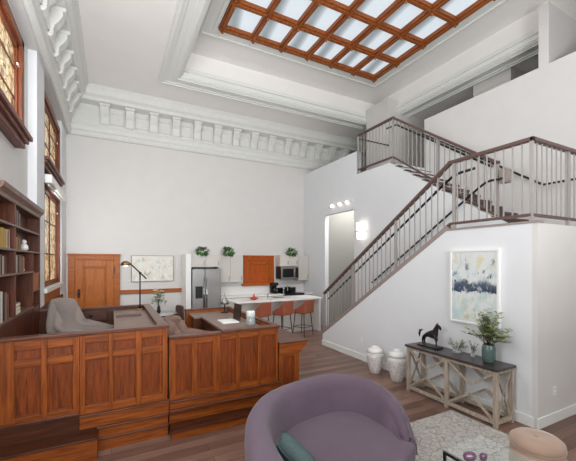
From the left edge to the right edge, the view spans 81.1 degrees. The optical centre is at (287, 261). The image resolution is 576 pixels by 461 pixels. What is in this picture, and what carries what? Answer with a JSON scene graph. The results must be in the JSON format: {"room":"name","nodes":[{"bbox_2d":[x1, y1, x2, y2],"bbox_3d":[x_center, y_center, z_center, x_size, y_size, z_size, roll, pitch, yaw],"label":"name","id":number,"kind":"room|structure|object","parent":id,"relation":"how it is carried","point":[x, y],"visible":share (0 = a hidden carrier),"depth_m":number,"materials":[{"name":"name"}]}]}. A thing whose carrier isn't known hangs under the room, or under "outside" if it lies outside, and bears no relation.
{"room":"living room","nodes":[
{"label":"living room","id":0,"kind":"room"},
{"bbox_2d":[0,0,66,196],"bbox_3d":[-2.083,-1.600,1.335,0.450,7.300,16.300,0,0,-28],"label":"wall","id":1,"kind":"structure","parent":0,"point":[13,161],"depth_m":4.75,"materials":[{"name":"white paint"}]},
{"bbox_2d":[0,0,32,148],"bbox_3d":[-2.983,-2.255,3.353,0.250,1.450,2.810,0,0,-28],"label":"window","id":2,"kind":"structure","parent":1,"relation":"in","point":[12,126],"depth_m":4.13,"materials":[{"name":"brown wood"}]},
{"bbox_2d":[27,49,65,307],"bbox_3d":[-4.859,-0.620,6.920,0.120,5.340,3.830,0,0,-28],"label":"trim","id":3,"kind":"structure","parent":1,"relation":"attached to","point":[35,72],"depth_m":5.44,"materials":[{"name":"paint"}]},
{"bbox_2d":[40,294,62,309],"bbox_3d":[-4.584,1.400,6.556,0.030,1.300,2.930,0,0,-28],"label":"trim","id":4,"kind":"structure","parent":1,"relation":"attached to","point":[45,306],"depth_m":5.92,"materials":[{"name":"brown wood"}]},
{"bbox_2d":[44,182,63,304],"bbox_3d":[-4.872,-0.230,6.772,0.360,2.520,2.240,0,0,-28],"label":"window","id":5,"kind":"structure","parent":1,"relation":"in","point":[52,284],"depth_m":6.98,"materials":[{"name":"brown wood"}]},
{"bbox_2d":[44,174,65,202],"bbox_3d":[-4.708,-1.450,6.847,0.120,0.200,2.060,0,0,-28],"label":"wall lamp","id":6,"kind":"object","parent":5,"relation":"attached to","point":[49,180],"visible":1,"depth_m":6.38,"materials":[{"name":"white glass"}]},
{"bbox_2d":[44,89,64,186],"bbox_3d":[-4.792,-2.370,6.803,0.250,1.400,2.220,0,0,-28],"label":"window","id":7,"kind":"structure","parent":1,"relation":"in","point":[51,127],"depth_m":6.78,"materials":[{"name":"brown wood"}]},
{"bbox_2d":[22,0,88,133],"bbox_3d":[-1.665,-3.895,1.555,0.495,1.210,16.300,0,0,-28],"label":"trim","id":8,"kind":"structure","parent":1,"relation":"attached to","point":[56,26],"depth_m":6.04,"materials":[{"name":"paint"}]},
{"bbox_2d":[66,134,313,318],"bbox_3d":[-0.945,-1.650,11.276,11.600,7.400,0.250,0,0,-28],"label":"wall","id":9,"kind":"structure","parent":0,"point":[126,199],"depth_m":9.84,"materials":[{"name":"white paint"}]},
{"bbox_2d":[67,254,120,307],"bbox_3d":[-5.100,0.910,8.886,1.220,2.240,0.125,0,0,-28],"label":"door","id":10,"kind":"structure","parent":9,"relation":"in","point":[93,279],"depth_m":8.91,"materials":[{"name":"brown wood"}]},
{"bbox_2d":[120,288,181,293],"bbox_3d":[-3.852,0.833,9.574,1.650,0.115,0.065,0,0,-28],"label":"trim","id":11,"kind":"structure","parent":9,"relation":"attached to","point":[166,290],"depth_m":9.52,"materials":[{"name":"brown wood"}]},
{"bbox_2d":[131,255,173,281],"bbox_3d":[-3.846,0.190,9.585,1.130,0.740,0.050,0,0,-28],"label":"wall art","id":12,"kind":"object","parent":9,"relation":"attached to","point":[153,267],"visible":1,"depth_m":9.56,"materials":[{"name":"white paper"}]},
{"bbox_2d":[191,254,219,266],"bbox_3d":[-2.509,-0.030,9.953,0.840,0.360,0.640,0,0,-28],"label":"upper cabinet","id":13,"kind":"object","parent":9,"relation":"attached to","point":[210,260],"visible":0.77,"depth_m":9.69,"materials":[{"name":"grey paint"}]},
{"bbox_2d":[194,246,210,255],"bbox_3d":[-2.460,-0.294,9.674,0.477,0.329,0.385,0,0,-28],"label":"potted plant","id":14,"kind":"object","parent":13,"relation":"on","point":[201,251],"visible":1,"depth_m":9.60,"materials":[{"name":"green plant"}]},
{"bbox_2d":[66,83,365,171],"bbox_3d":[-0.794,-3.895,10.934,11.050,1.210,0.495,0,0,-28],"label":"trim","id":15,"kind":"structure","parent":9,"relation":"attached to","point":[103,112],"depth_m":10.00,"materials":[{"name":"paint"}]},
{"bbox_2d":[215,255,242,282],"bbox_3d":[-1.839,0.210,10.451,0.790,0.840,0.380,0,0,-28],"label":"upper cabinet","id":16,"kind":"object","parent":9,"relation":"attached to","point":[231,267],"visible":0.84,"depth_m":10.32,"materials":[{"name":"grey paint"}]},
{"bbox_2d":[221,246,234,256],"bbox_3d":[-1.838,-0.314,10.271,0.454,0.351,0.365,0,0,-28],"label":"potted plant","id":17,"kind":"object","parent":16,"relation":"on","point":[225,253],"visible":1,"depth_m":10.22,"materials":[{"name":"green plant"}]},
{"bbox_2d":[241,255,274,285],"bbox_3d":[-0.943,0.285,11.057,1.200,0.990,0.140,0,0,-28],"label":"shutter","id":18,"kind":"object","parent":9,"relation":"attached to","point":[258,270],"visible":0.91,"depth_m":11.05,"materials":[{"name":"orange wood"}]},
{"bbox_2d":[221,284,303,294],"bbox_3d":[-0.857,0.912,11.174,3.180,0.255,0.012,0,0,-28],"label":"backsplash","id":19,"kind":"structure","parent":9,"relation":"attached to","point":[232,290],"depth_m":10.99,"materials":[{"name":"white tile"}]},
{"bbox_2d":[275,255,297,265],"bbox_3d":[-0.037,-0.035,11.396,0.680,0.370,0.380,0,0,-28],"label":"upper cabinet","id":20,"kind":"object","parent":9,"relation":"attached to","point":[280,260],"visible":1,"depth_m":11.25,"materials":[{"name":"grey paint"}]},
{"bbox_2d":[276,267,298,278],"bbox_3d":[-0.018,0.367,11.361,0.660,0.405,0.460,0,0,-28],"label":"microwave","id":21,"kind":"object","parent":20,"relation":"attached to","point":[281,272],"visible":1,"depth_m":11.19,"materials":[{"name":"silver metal"}]},
{"bbox_2d":[285,248,298,256],"bbox_3d":[0.122,-0.330,11.315,0.513,0.358,0.370,0,0,-28],"label":"potted plant","id":22,"kind":"object","parent":20,"relation":"on","point":[291,253],"visible":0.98,"depth_m":11.24,"materials":[{"name":"green plant"}]},
{"bbox_2d":[293,255,308,279],"bbox_3d":[0.455,0.205,11.654,0.410,0.850,0.380,0,0,-28],"label":"upper cabinet","id":23,"kind":"object","parent":9,"relation":"attached to","point":[303,260],"visible":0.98,"depth_m":11.50,"materials":[{"name":"grey paint"}]},
{"bbox_2d":[78,0,575,141],"bbox_3d":[2.829,-4.935,4.080,11.600,0.870,16.600,0,0,-28],"label":"ceiling","id":24,"kind":"structure","parent":0,"point":[125,41],"depth_m":8.26,"materials":[{"name":"paint"}]},
{"bbox_2d":[158,0,538,129],"bbox_3d":[3.361,-4.562,3.366,7.040,0.315,14.840,0,0,-28],"label":"trim","id":25,"kind":"structure","parent":24,"relation":"attached to","point":[189,16],"depth_m":8.34,"materials":[{"name":"white paint"}]},
{"bbox_2d":[199,0,507,87],"bbox_3d":[1.809,-5.015,5.713,5.110,0.210,6.580,0,0,-28],"label":"skylight","id":26,"kind":"object","parent":24,"relation":"attached to","point":[366,42],"visible":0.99,"depth_m":7.31,"materials":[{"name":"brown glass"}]},
{"bbox_2d":[97,325,575,460],"bbox_3d":[2.829,2.125,4.080,11.600,0.150,16.600,0,0,-28],"label":"floor","id":27,"kind":"structure","parent":0,"point":[315,359],"depth_m":4.21,"materials":[{"name":"brown wood"}]},
{"bbox_2d":[0,180,44,336],"bbox_3d":[-3.392,0.625,4.234,0.224,2.850,2.250,0,0,-28],"label":"bookcase","id":28,"kind":"object","parent":27,"relation":"on","point":[19,286],"visible":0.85,"depth_m":4.32,"materials":[{"name":"brown wood"}]},
{"bbox_2d":[0,292,2,322],"bbox_3d":[-2.998,0.470,3.445,0.100,0.320,0.087,0,0,-28],"label":"book","id":29,"kind":"object","parent":28,"relation":"on","point":[1,293],"visible":1,"depth_m":3.47,"materials":[{"name":"beige paper"}]},
{"bbox_2d":[0,227,3,246],"bbox_3d":[-3.014,-0.253,3.476,0.100,0.210,0.097,0,0,-28],"label":"book","id":30,"kind":"object","parent":28,"relation":"on","point":[2,228],"visible":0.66,"depth_m":3.50,"materials":[{"name":"yellow paper"}]},
{"bbox_2d":[2,256,3,273],"bbox_3d":[-3.026,0.035,3.498,0.100,0.190,0.047,0,0,-28],"label":"book","id":31,"kind":"object","parent":28,"relation":"on","point":[2,256],"visible":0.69,"depth_m":3.52,"materials":[{"name":"beige paper"}]},
{"bbox_2d":[3,292,4,321],"bbox_3d":[-3.037,0.475,3.521,0.100,0.310,0.077,0,0,-28],"label":"book","id":32,"kind":"object","parent":28,"relation":"on","point":[3,292],"visible":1,"depth_m":3.54,"materials":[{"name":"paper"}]},
{"bbox_2d":[4,229,5,247],"bbox_3d":[-3.061,-0.251,3.565,0.100,0.205,0.097,0,0,-28],"label":"book","id":33,"kind":"object","parent":28,"relation":"on","point":[4,229],"visible":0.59,"depth_m":3.59,"materials":[{"name":"yellow paper"}]},
{"bbox_2d":[5,292,6,320],"bbox_3d":[-3.075,0.480,3.591,0.100,0.300,0.077,0,0,-28],"label":"book","id":34,"kind":"object","parent":28,"relation":"on","point":[5,292],"visible":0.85,"depth_m":3.64,"materials":[{"name":"beige paper"}]},
{"bbox_2d":[5,257,6,273],"bbox_3d":[-3.079,0.040,3.600,0.100,0.180,0.057,0,0,-28],"label":"book","id":35,"kind":"object","parent":28,"relation":"on","point":[5,257],"visible":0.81,"depth_m":3.62,"materials":[{"name":"beige paper"}]},
{"bbox_2d":[6,230,7,247],"bbox_3d":[-3.095,-0.248,3.631,0.100,0.200,0.047,0,0,-28],"label":"book","id":36,"kind":"object","parent":28,"relation":"on","point":[6,230],"visible":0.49,"depth_m":3.66,"materials":[{"name":"beige paper"}]},
{"bbox_2d":[7,293,8,319],"bbox_3d":[-3.112,0.490,3.662,0.100,0.280,0.077,0,0,-28],"label":"book","id":37,"kind":"object","parent":28,"relation":"on","point":[8,293],"visible":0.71,"depth_m":3.69,"materials":[{"name":"beige paper"}]},
{"bbox_2d":[17,255,20,271],"bbox_3d":[-3.367,0.025,4.149,0.100,0.210,0.057,0,0,-28],"label":"book","id":38,"kind":"object","parent":28,"relation":"on","point":[17,255],"visible":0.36,"depth_m":4.15,"materials":[{"name":"beige paper"}]},
{"bbox_2d":[21,240,28,249],"bbox_3d":[-3.526,-0.222,4.497,0.100,0.147,0.098,0,0,-28],"label":"figurine","id":39,"kind":"object","parent":28,"relation":"on","point":[24,246],"visible":0.91,"depth_m":4.47,"materials":[{"name":"white ceramic"}]},
{"bbox_2d":[33,273,38,289],"bbox_3d":[-3.797,0.287,4.970,0.130,0.245,0.440,0,0,-28],"label":"storage box","id":40,"kind":"object","parent":28,"relation":"on","point":[35,275],"visible":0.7,"depth_m":4.98,"materials":[{"name":"brown wood"}]},
{"bbox_2d":[0,429,97,460],"bbox_3d":[-2.392,1.929,3.351,0.875,0.243,0.217,0,0,-28],"label":"step","id":41,"kind":"structure","parent":27,"relation":"on","point":[81,446],"depth_m":3.35,"materials":[{"name":"brown wood"}]},
{"bbox_2d":[0,304,168,450],"bbox_3d":[-2.643,1.400,4.615,1.605,1.300,2.330,0,0,-28],"label":"desk","id":42,"kind":"object","parent":27,"relation":"on","point":[112,381],"visible":0.98,"depth_m":3.64,"materials":[{"name":"brown wood"}]},
{"bbox_2d":[46,298,113,333],"bbox_3d":[-2.894,0.978,4.728,0.732,0.946,0.611,0,0,-8],"label":"armchair","id":43,"kind":"object","parent":42,"relation":"on","point":[63,314],"visible":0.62,"depth_m":4.76,"materials":[{"name":"grey fabric"}]},
{"bbox_2d":[116,313,140,316],"bbox_3d":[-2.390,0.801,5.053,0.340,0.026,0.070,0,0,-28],"label":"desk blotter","id":44,"kind":"object","parent":42,"relation":"on","point":[137,314],"visible":1,"depth_m":5.03,"materials":[{"name":"brown leather"}]},
{"bbox_2d":[120,261,146,309],"bbox_3d":[-2.606,0.400,5.683,0.413,0.830,0.194,0,0,-28],"label":"task lamp","id":45,"kind":"object","parent":42,"relation":"on","point":[125,263],"visible":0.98,"depth_m":5.72,"materials":[{"name":"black metal"}]},
{"bbox_2d":[156,311,177,316],"bbox_3d":[-3.294,1.673,8.435,1.000,0.755,1.000,0,0,-28],"label":"dining table","id":46,"kind":"object","parent":27,"relation":"on","point":[162,313],"visible":0.22,"depth_m":8.43,"materials":[{"name":"white wood"}]},
{"bbox_2d":[151,290,166,313],"bbox_3d":[-3.243,1.000,8.480,0.386,0.590,0.364,0,0,12],"label":"flower vase","id":47,"kind":"object","parent":46,"relation":"on","point":[156,294],"visible":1,"depth_m":8.46,"materials":[{"name":"black metal"}]},
{"bbox_2d":[175,305,184,321],"bbox_3d":[-3.058,1.610,8.922,0.462,0.881,0.459,0,0,42],"label":"dining chair","id":48,"kind":"object","parent":27,"relation":"on","point":[179,309],"visible":0.42,"depth_m":9.01,"materials":[{"name":"red leather"}]},
{"bbox_2d":[181,254,190,322],"bbox_3d":[-2.933,0.915,9.685,0.140,2.270,0.720,0,0,-28],"label":"pantry panel","id":49,"kind":"object","parent":27,"relation":"on","point":[185,258],"visible":0.56,"depth_m":9.39,"materials":[{"name":"white paint"}]},
{"bbox_2d":[191,268,220,308],"bbox_3d":[-2.458,1.115,9.851,0.825,1.830,0.809,0,0,-28],"label":"refrigerator","id":50,"kind":"object","parent":27,"relation":"on","point":[205,282],"visible":0.62,"depth_m":9.53,"materials":[{"name":"silver metal"}]},
{"bbox_2d":[169,406,253,440],"bbox_3d":[-0.707,1.994,4.278,1.500,0.112,0.224,0,0,-28],"label":"step","id":51,"kind":"structure","parent":27,"relation":"on","point":[196,426],"depth_m":4.08,"materials":[{"name":"brown wood"}]},
{"bbox_2d":[167,306,280,423],"bbox_3d":[-1.264,1.462,5.302,1.475,1.175,2.255,0,0,-28],"label":"desk","id":52,"kind":"object","parent":27,"relation":"on","point":[231,366],"visible":0.98,"depth_m":4.36,"materials":[{"name":"brown wood"}]},
{"bbox_2d":[164,315,209,343],"bbox_3d":[-1.468,1.218,5.026,0.731,0.826,0.610,0,0,-10],"label":"armchair","id":53,"kind":"object","parent":52,"relation":"on","point":[176,324],"visible":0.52,"depth_m":5.17,"materials":[{"name":"brown fabric"}]},
{"bbox_2d":[220,293,228,312],"bbox_3d":[-1.176,0.762,6.248,0.170,0.365,0.167,0,0,-28],"label":"desk lamp","id":54,"kind":"object","parent":52,"relation":"on","point":[224,301],"visible":1,"depth_m":6.21,"materials":[{"name":"black metal"}]},
{"bbox_2d":[217,303,241,323],"bbox_3d":[-0.928,0.810,5.323,0.300,0.270,0.330,0,0,-28],"label":"laptop","id":55,"kind":"object","parent":52,"relation":"on","point":[237,307],"visible":1,"depth_m":5.32,"materials":[{"name":"white paint"}]},
{"bbox_2d":[247,311,254,324],"bbox_3d":[-0.553,0.839,4.995,0.140,0.212,0.140,0,0,-28],"label":"glass tumbler","id":56,"kind":"object","parent":52,"relation":"on","point":[250,314],"visible":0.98,"depth_m":4.94,"materials":[{"name":"white"}]},
{"bbox_2d":[221,295,282,306],"bbox_3d":[-1.207,1.565,10.635,2.060,0.970,0.638,0,0,-28],"label":"base cabinet","id":57,"kind":"object","parent":27,"relation":"on","point":[281,295],"visible":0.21,"depth_m":10.16,"materials":[{"name":"grey paint"}]},
{"bbox_2d":[221,293,282,298],"bbox_3d":[-1.200,1.060,10.634,2.070,0.040,0.650,0,0,-28],"label":"countertop","id":58,"kind":"structure","parent":57,"relation":"on","point":[256,294],"depth_m":10.43,"materials":[{"name":"white stone"}]},
{"bbox_2d":[270,282,277,293],"bbox_3d":[-0.461,0.865,11.129,0.200,0.350,0.260,0,0,-28],"label":"coffee maker","id":59,"kind":"object","parent":58,"relation":"on","point":[273,289],"visible":1,"depth_m":11.05,"materials":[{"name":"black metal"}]},
{"bbox_2d":[254,302,271,320],"bbox_3d":[-0.733,1.551,8.794,0.445,1.001,0.450,0,0,38],"label":"bar stool","id":60,"kind":"object","parent":27,"relation":"on","point":[264,309],"visible":0.65,"depth_m":8.60,"materials":[{"name":"leather"}]},
{"bbox_2d":[227,299,320,331],"bbox_3d":[-0.380,1.575,9.737,2.630,0.950,0.800,0,0,-28],"label":"kitchen island","id":61,"kind":"object","parent":27,"relation":"on","point":[316,315],"visible":0.4,"depth_m":9.89,"materials":[{"name":"grey paint"}]},
{"bbox_2d":[227,295,321,303],"bbox_3d":[-0.383,1.075,9.742,2.690,0.050,0.850,0,0,-28],"label":"island countertop","id":62,"kind":"structure","parent":61,"relation":"on","point":[293,297],"depth_m":9.52,"materials":[{"name":"white stone"}]},
{"bbox_2d":[272,301,293,332],"bbox_3d":[-0.148,1.551,9.101,0.445,1.001,0.450,0,0,38],"label":"bar stool","id":63,"kind":"object","parent":27,"relation":"on","point":[286,308],"visible":0.92,"depth_m":8.94,"materials":[{"name":"leather"}]},
{"bbox_2d":[277,287,303,295],"bbox_3d":[0.082,1.465,11.257,0.750,1.170,0.708,0,0,-28],"label":"range","id":64,"kind":"object","parent":27,"relation":"on","point":[293,289],"visible":0.24,"depth_m":11.32,"materials":[{"name":"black metal"}]},
{"bbox_2d":[283,286,290,292],"bbox_3d":[-0.038,0.908,11.136,0.290,0.245,0.290,0,0,25],"label":"cooking pot","id":65,"kind":"object","parent":64,"relation":"on","point":[285,288],"visible":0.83,"depth_m":11.02,"materials":[{"name":"black metal"}]},
{"bbox_2d":[278,291,303,294],"bbox_3d":[0.069,1.046,11.282,0.750,0.028,0.640,0,0,-28],"label":"cooktop","id":66,"kind":"object","parent":64,"relation":"in","point":[281,292],"depth_m":11.09,"materials":[{"name":"black glass"}]},
{"bbox_2d":[278,328,308,386],"bbox_3d":[-0.216,1.593,5.408,0.480,0.915,1.360,0,0,-28],"label":"base cabinet","id":67,"kind":"object","parent":27,"relation":"on","point":[290,344],"visible":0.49,"depth_m":4.84,"materials":[{"name":"brown wood"}]},
{"bbox_2d":[293,299,313,337],"bbox_3d":[0.428,1.551,9.402,0.445,1.001,0.450,0,0,38],"label":"bar stool","id":68,"kind":"object","parent":27,"relation":"on","point":[307,307],"visible":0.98,"depth_m":9.25,"materials":[{"name":"leather"}]},
{"bbox_2d":[367,345,383,373],"bbox_3d":[1.615,1.810,6.244,0.310,0.480,0.310,0,0,-28],"label":"floor vase","id":69,"kind":"object","parent":27,"relation":"on","point":[375,355],"visible":1,"depth_m":6.14,"materials":[{"name":"ceramic"}]},
{"bbox_2d":[388,349,405,382],"bbox_3d":[1.878,1.785,5.806,0.310,0.530,0.310,0,0,-28],"label":"floor vase","id":70,"kind":"object","parent":27,"relation":"on","point":[396,357],"visible":1,"depth_m":5.70,"materials":[{"name":"ceramic"}]},
{"bbox_2d":[322,163,543,333],"bbox_3d":[3.084,-0.190,6.832,2.592,4.480,4.797,0,0,-28],"label":"staircase","id":71,"kind":"structure","parent":27,"relation":"on","point":[514,221],"depth_m":6.60,"materials":[{"name":"brown"}]},
{"bbox_2d":[357,116,499,216],"bbox_3d":[2.831,-2.003,7.650,0.075,3.046,3.868,0,0,-28],"label":"stair railing","id":72,"kind":"object","parent":71,"relation":"on","point":[438,138],"visible":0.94,"depth_m":7.26,"materials":[{"name":"silver metal"}]},
{"bbox_2d":[359,138,388,145],"bbox_3d":[2.460,-3.410,9.617,1.110,0.042,0.071,0,0,-28],"label":"wall handrail","id":73,"kind":"object","parent":72,"relation":"attached to","point":[359,138],"visible":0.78,"depth_m":9.57,"materials":[{"name":"black metal"}]},
{"bbox_2d":[386,124,492,167],"bbox_3d":[3.076,-2.542,7.281,0.091,1.658,2.663,0,0,-28],"label":"wall handrail","id":74,"kind":"object","parent":72,"relation":"attached to","point":[402,127],"visible":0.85,"depth_m":7.04,"materials":[{"name":"black metal"}]},
{"bbox_2d":[499,168,510,183],"bbox_3d":[3.776,-1.490,5.848,0.140,0.240,0.148,0,0,-28],"label":"intercom","id":75,"kind":"object","parent":72,"relation":"attached to","point":[507,170],"visible":0.84,"depth_m":5.79,"materials":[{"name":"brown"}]},
{"bbox_2d":[323,136,575,327],"bbox_3d":[3.103,0.242,6.859,2.602,3.616,4.702,0,0,-28],"label":"stair railing","id":76,"kind":"object","parent":71,"relation":"attached to","point":[531,140],"visible":0.88,"depth_m":4.82,"materials":[{"name":"silver metal"}]},
{"bbox_2d":[328,167,475,298],"bbox_3d":[1.850,-0.237,6.633,0.104,2.328,3.792,0,0,-28],"label":"wall handrail","id":77,"kind":"object","parent":76,"relation":"attached to","point":[473,168],"visible":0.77,"depth_m":5.99,"materials":[{"name":"black metal"}]},
{"bbox_2d":[410,410,508,460],"bbox_3d":[1.656,2.044,2.483,3.040,0.012,3.260,0,0,-28],"label":"area rug","id":78,"kind":"object","parent":27,"relation":"on","point":[455,433],"visible":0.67,"depth_m":3.88,"materials":[{"name":"beige carpet"}]},
{"bbox_2d":[244,374,417,460],"bbox_3d":[0.259,1.675,2.991,1.353,0.751,2.186,0,0,38],"label":"armchair","id":79,"kind":"object","parent":78,"relation":"on","point":[334,417],"visible":0.93,"depth_m":3.32,"materials":[{"name":"purple fabric"}]},
{"bbox_2d":[276,431,315,460],"bbox_3d":[0.050,1.465,2.510,0.450,0.442,0.196,0,0,30],"label":"throw pillow","id":80,"kind":"object","parent":79,"relation":"on","point":[289,448],"visible":0.79,"depth_m":2.44,"materials":[{"name":"teal fabric"}]},
{"bbox_2d":[277,411,415,460],"bbox_3d":[0.471,1.748,2.933,1.436,0.165,1.498,0,0,-28],"label":"seat cushion","id":81,"kind":"object","parent":79,"relation":"on","point":[326,435],"depth_m":3.17,"materials":[{"name":"purple fabric"}]},
{"bbox_2d":[443,450,462,460],"bbox_3d":[1.828,1.834,2.576,0.530,0.408,1.065,0,0,-28],"label":"coffee table","id":82,"kind":"object","parent":78,"relation":"on","point":[445,453],"visible":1,"depth_m":2.87,"materials":[{"name":"black metal"}]},
{"bbox_2d":[463,451,475,460],"bbox_3d":[1.492,1.605,2.764,0.125,0.050,0.084,0,0,-28],"label":"glass geode","id":83,"kind":"object","parent":82,"relation":"on","point":[468,455],"visible":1,"depth_m":2.76,"materials":[{"name":"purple glass"}]},
{"bbox_2d":[479,453,486,460],"bbox_3d":[1.602,1.605,2.759,0.075,0.050,0.050,0,0,-28],"label":"glass geode","id":84,"kind":"object","parent":82,"relation":"on","point":[483,456],"visible":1,"depth_m":2.74,"materials":[{"name":"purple glass"}]},
{"bbox_2d":[508,427,567,460],"bbox_3d":[2.236,1.798,3.024,0.428,0.481,0.428,0,0,-28],"label":"pouf","id":85,"kind":"object","parent":78,"relation":"on","point":[525,443],"visible":1,"depth_m":2.93,"materials":[{"name":"beige fabric"}]},
{"bbox_2d":[405,342,515,428],"bbox_3d":[2.385,1.683,4.830,0.410,0.735,1.460,0,0,-28],"label":"console table","id":86,"kind":"object","parent":27,"relation":"on","point":[449,355],"visible":0.94,"depth_m":4.65,"materials":[{"name":"brown wood"}]},
{"bbox_2d":[417,323,442,349],"bbox_3d":[2.191,1.117,5.211,0.150,0.395,0.417,0,0,-28],"label":"statue","id":87,"kind":"object","parent":86,"relation":"on","point":[433,333],"visible":1,"depth_m":5.14,"materials":[{"name":"brown metal"}]},
{"bbox_2d":[448,337,467,351],"bbox_3d":[2.444,1.205,4.842,0.201,0.219,0.333,0,0,-28],"label":"bud vase","id":88,"kind":"object","parent":86,"relation":"on","point":[462,342],"visible":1,"depth_m":4.82,"materials":[{"name":"clear glass"}]},
{"bbox_2d":[468,340,477,354],"bbox_3d":[2.545,1.200,4.614,0.121,0.230,0.158,0,0,-28],"label":"bud vase","id":89,"kind":"object","parent":86,"relation":"on","point":[472,346],"visible":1,"depth_m":4.63,"materials":[{"name":"clear glass"}]},
{"bbox_2d":[460,308,512,363],"bbox_3d":[2.665,0.961,4.418,0.450,0.708,0.768,0,0,-17],"label":"vase","id":90,"kind":"object","parent":86,"relation":"on","point":[488,349],"visible":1,"depth_m":4.37,"materials":[{"name":"teal glass"}]},
{"bbox_2d":[329,210,353,323],"bbox_3d":[2.420,-0.100,10.641,1.830,4.300,4.000,0,0,-28],"label":"wall","id":91,"kind":"structure","parent":0,"point":[341,225],"depth_m":11.04,"materials":[{"name":"grey paint"}]},
{"bbox_2d":[358,161,423,173],"bbox_3d":[6.153,-2.350,5.654,4.050,0.200,16.300,0,0,-28],"label":"slab","id":92,"kind":"object","parent":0,"point":[391,161],"visible":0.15,"depth_m":8.53,"materials":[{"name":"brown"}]},
{"bbox_2d":[366,98,424,169],"bbox_3d":[3.915,-3.640,10.945,2.700,2.380,0.950,0,0,-28],"label":"wall","id":93,"kind":"structure","parent":0,"point":[387,108],"depth_m":10.25,"materials":[{"name":"white paint"}]},
{"bbox_2d":[304,151,506,325],"bbox_3d":[2.236,-0.510,8.871,0.140,5.120,6.965,0,0,-28],"label":"wall","id":94,"kind":"structure","parent":0,"point":[379,194],"depth_m":8.92,"materials":[{"name":"paint"}]},
{"bbox_2d":[327,200,352,207],"bbox_3d":[1.502,-1.700,9.990,0.120,0.100,1.200,0,0,-28],"label":"wall spotlight","id":95,"kind":"object","parent":94,"relation":"attached to","point":[345,202],"visible":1,"depth_m":9.89,"materials":[{"name":"white paint"}]},
{"bbox_2d":[356,222,365,238],"bbox_3d":[1.974,-0.840,9.075,0.135,0.460,0.297,0,0,-28],"label":"wall sconce","id":96,"kind":"object","parent":94,"relation":"attached to","point":[360,226],"visible":1,"depth_m":9.01,"materials":[{"name":"white glass"}]},
{"bbox_2d":[371,177,502,282],"bbox_3d":[2.958,-0.452,7.260,0.103,2.018,3.312,0,0,-28],"label":"wall handrail","id":97,"kind":"object","parent":94,"relation":"attached to","point":[500,178],"visible":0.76,"depth_m":6.84,"materials":[{"name":"black metal"}]},
{"bbox_2d":[323,223,531,416],"bbox_3d":[1.995,0.785,6.274,0.120,2.530,4.680,0,0,-28],"label":"wall","id":98,"kind":"structure","parent":0,"point":[416,297],"depth_m":5.24,"materials":[{"name":"paint"}]},
{"bbox_2d":[322,340,533,427],"bbox_3d":[1.936,1.985,6.240,0.016,0.130,4.715,0,0,-28],"label":"baseboard","id":99,"kind":"structure","parent":98,"relation":"attached to","point":[522,418],"depth_m":5.39,"materials":[{"name":"white paint"}]},
{"bbox_2d":[450,249,500,328],"bbox_3d":[2.659,0.360,4.818,0.055,1.070,0.735,0,0,-28],"label":"wall art","id":100,"kind":"object","parent":98,"relation":"attached to","point":[475,275],"visible":0.91,"depth_m":4.79,"materials":[{"name":"paper"}]},
{"bbox_2d":[473,67,525,96],"bbox_3d":[5.691,-3.475,8.528,1.800,2.050,0.900,0,0,-28],"label":"wall","id":101,"kind":"structure","parent":0,"point":[511,73],"depth_m":7.99,"materials":[{"name":"white paint"}]},
{"bbox_2d":[424,51,575,225],"bbox_3d":[6.407,-0.820,3.416,0.120,5.740,12.100,0,0,-28],"label":"wall","id":102,"kind":"structure","parent":0,"point":[541,102],"depth_m":6.69,"materials":[{"name":"white paint"}]},
{"bbox_2d":[422,133,575,185],"bbox_3d":[4.376,-2.373,7.072,0.101,1.908,3.762,0,0,-28],"label":"wall handrail","id":103,"kind":"object","parent":102,"relation":"attached to","point":[452,146],"visible":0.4,"depth_m":7.02,"materials":[{"name":"black metal"}]},
{"bbox_2d":[532,223,575,428],"bbox_3d":[5.380,0.785,5.373,5.280,2.530,0.060,0,0,-28],"label":"wall","id":104,"kind":"structure","parent":0,"point":[553,245],"depth_m":4.28,"materials":[{"name":"white paint"}]},
{"bbox_2d":[553,386,556,395],"bbox_3d":[3.413,1.650,4.302,0.070,0.114,0.010,0,0,-28],"label":"wall outlet","id":105,"kind":"object","parent":104,"relation":"attached to","point":[554,387],"visible":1,"depth_m":4.30,"materials":[{"name":"white plastic"}]},
{"bbox_2d":[537,404,575,429],"bbox_3d":[5.391,1.985,5.335,5.296,0.130,0.017,0,0,-28],"label":"baseboard","id":106,"kind":"structure","parent":104,"relation":"attached to","point":[559,415],"depth_m":4.29,"materials":[{"name":"white paint"}]},
{"bbox_2d":[539,1,575,67],"bbox_3d":[6.005,-4.270,6.960,2.700,1.160,0.170,0,0,-28],"label":"wall","id":107,"kind":"structure","parent":0,"point":[557,28],"depth_m":6.38,"materials":[{"name":"white paint"}]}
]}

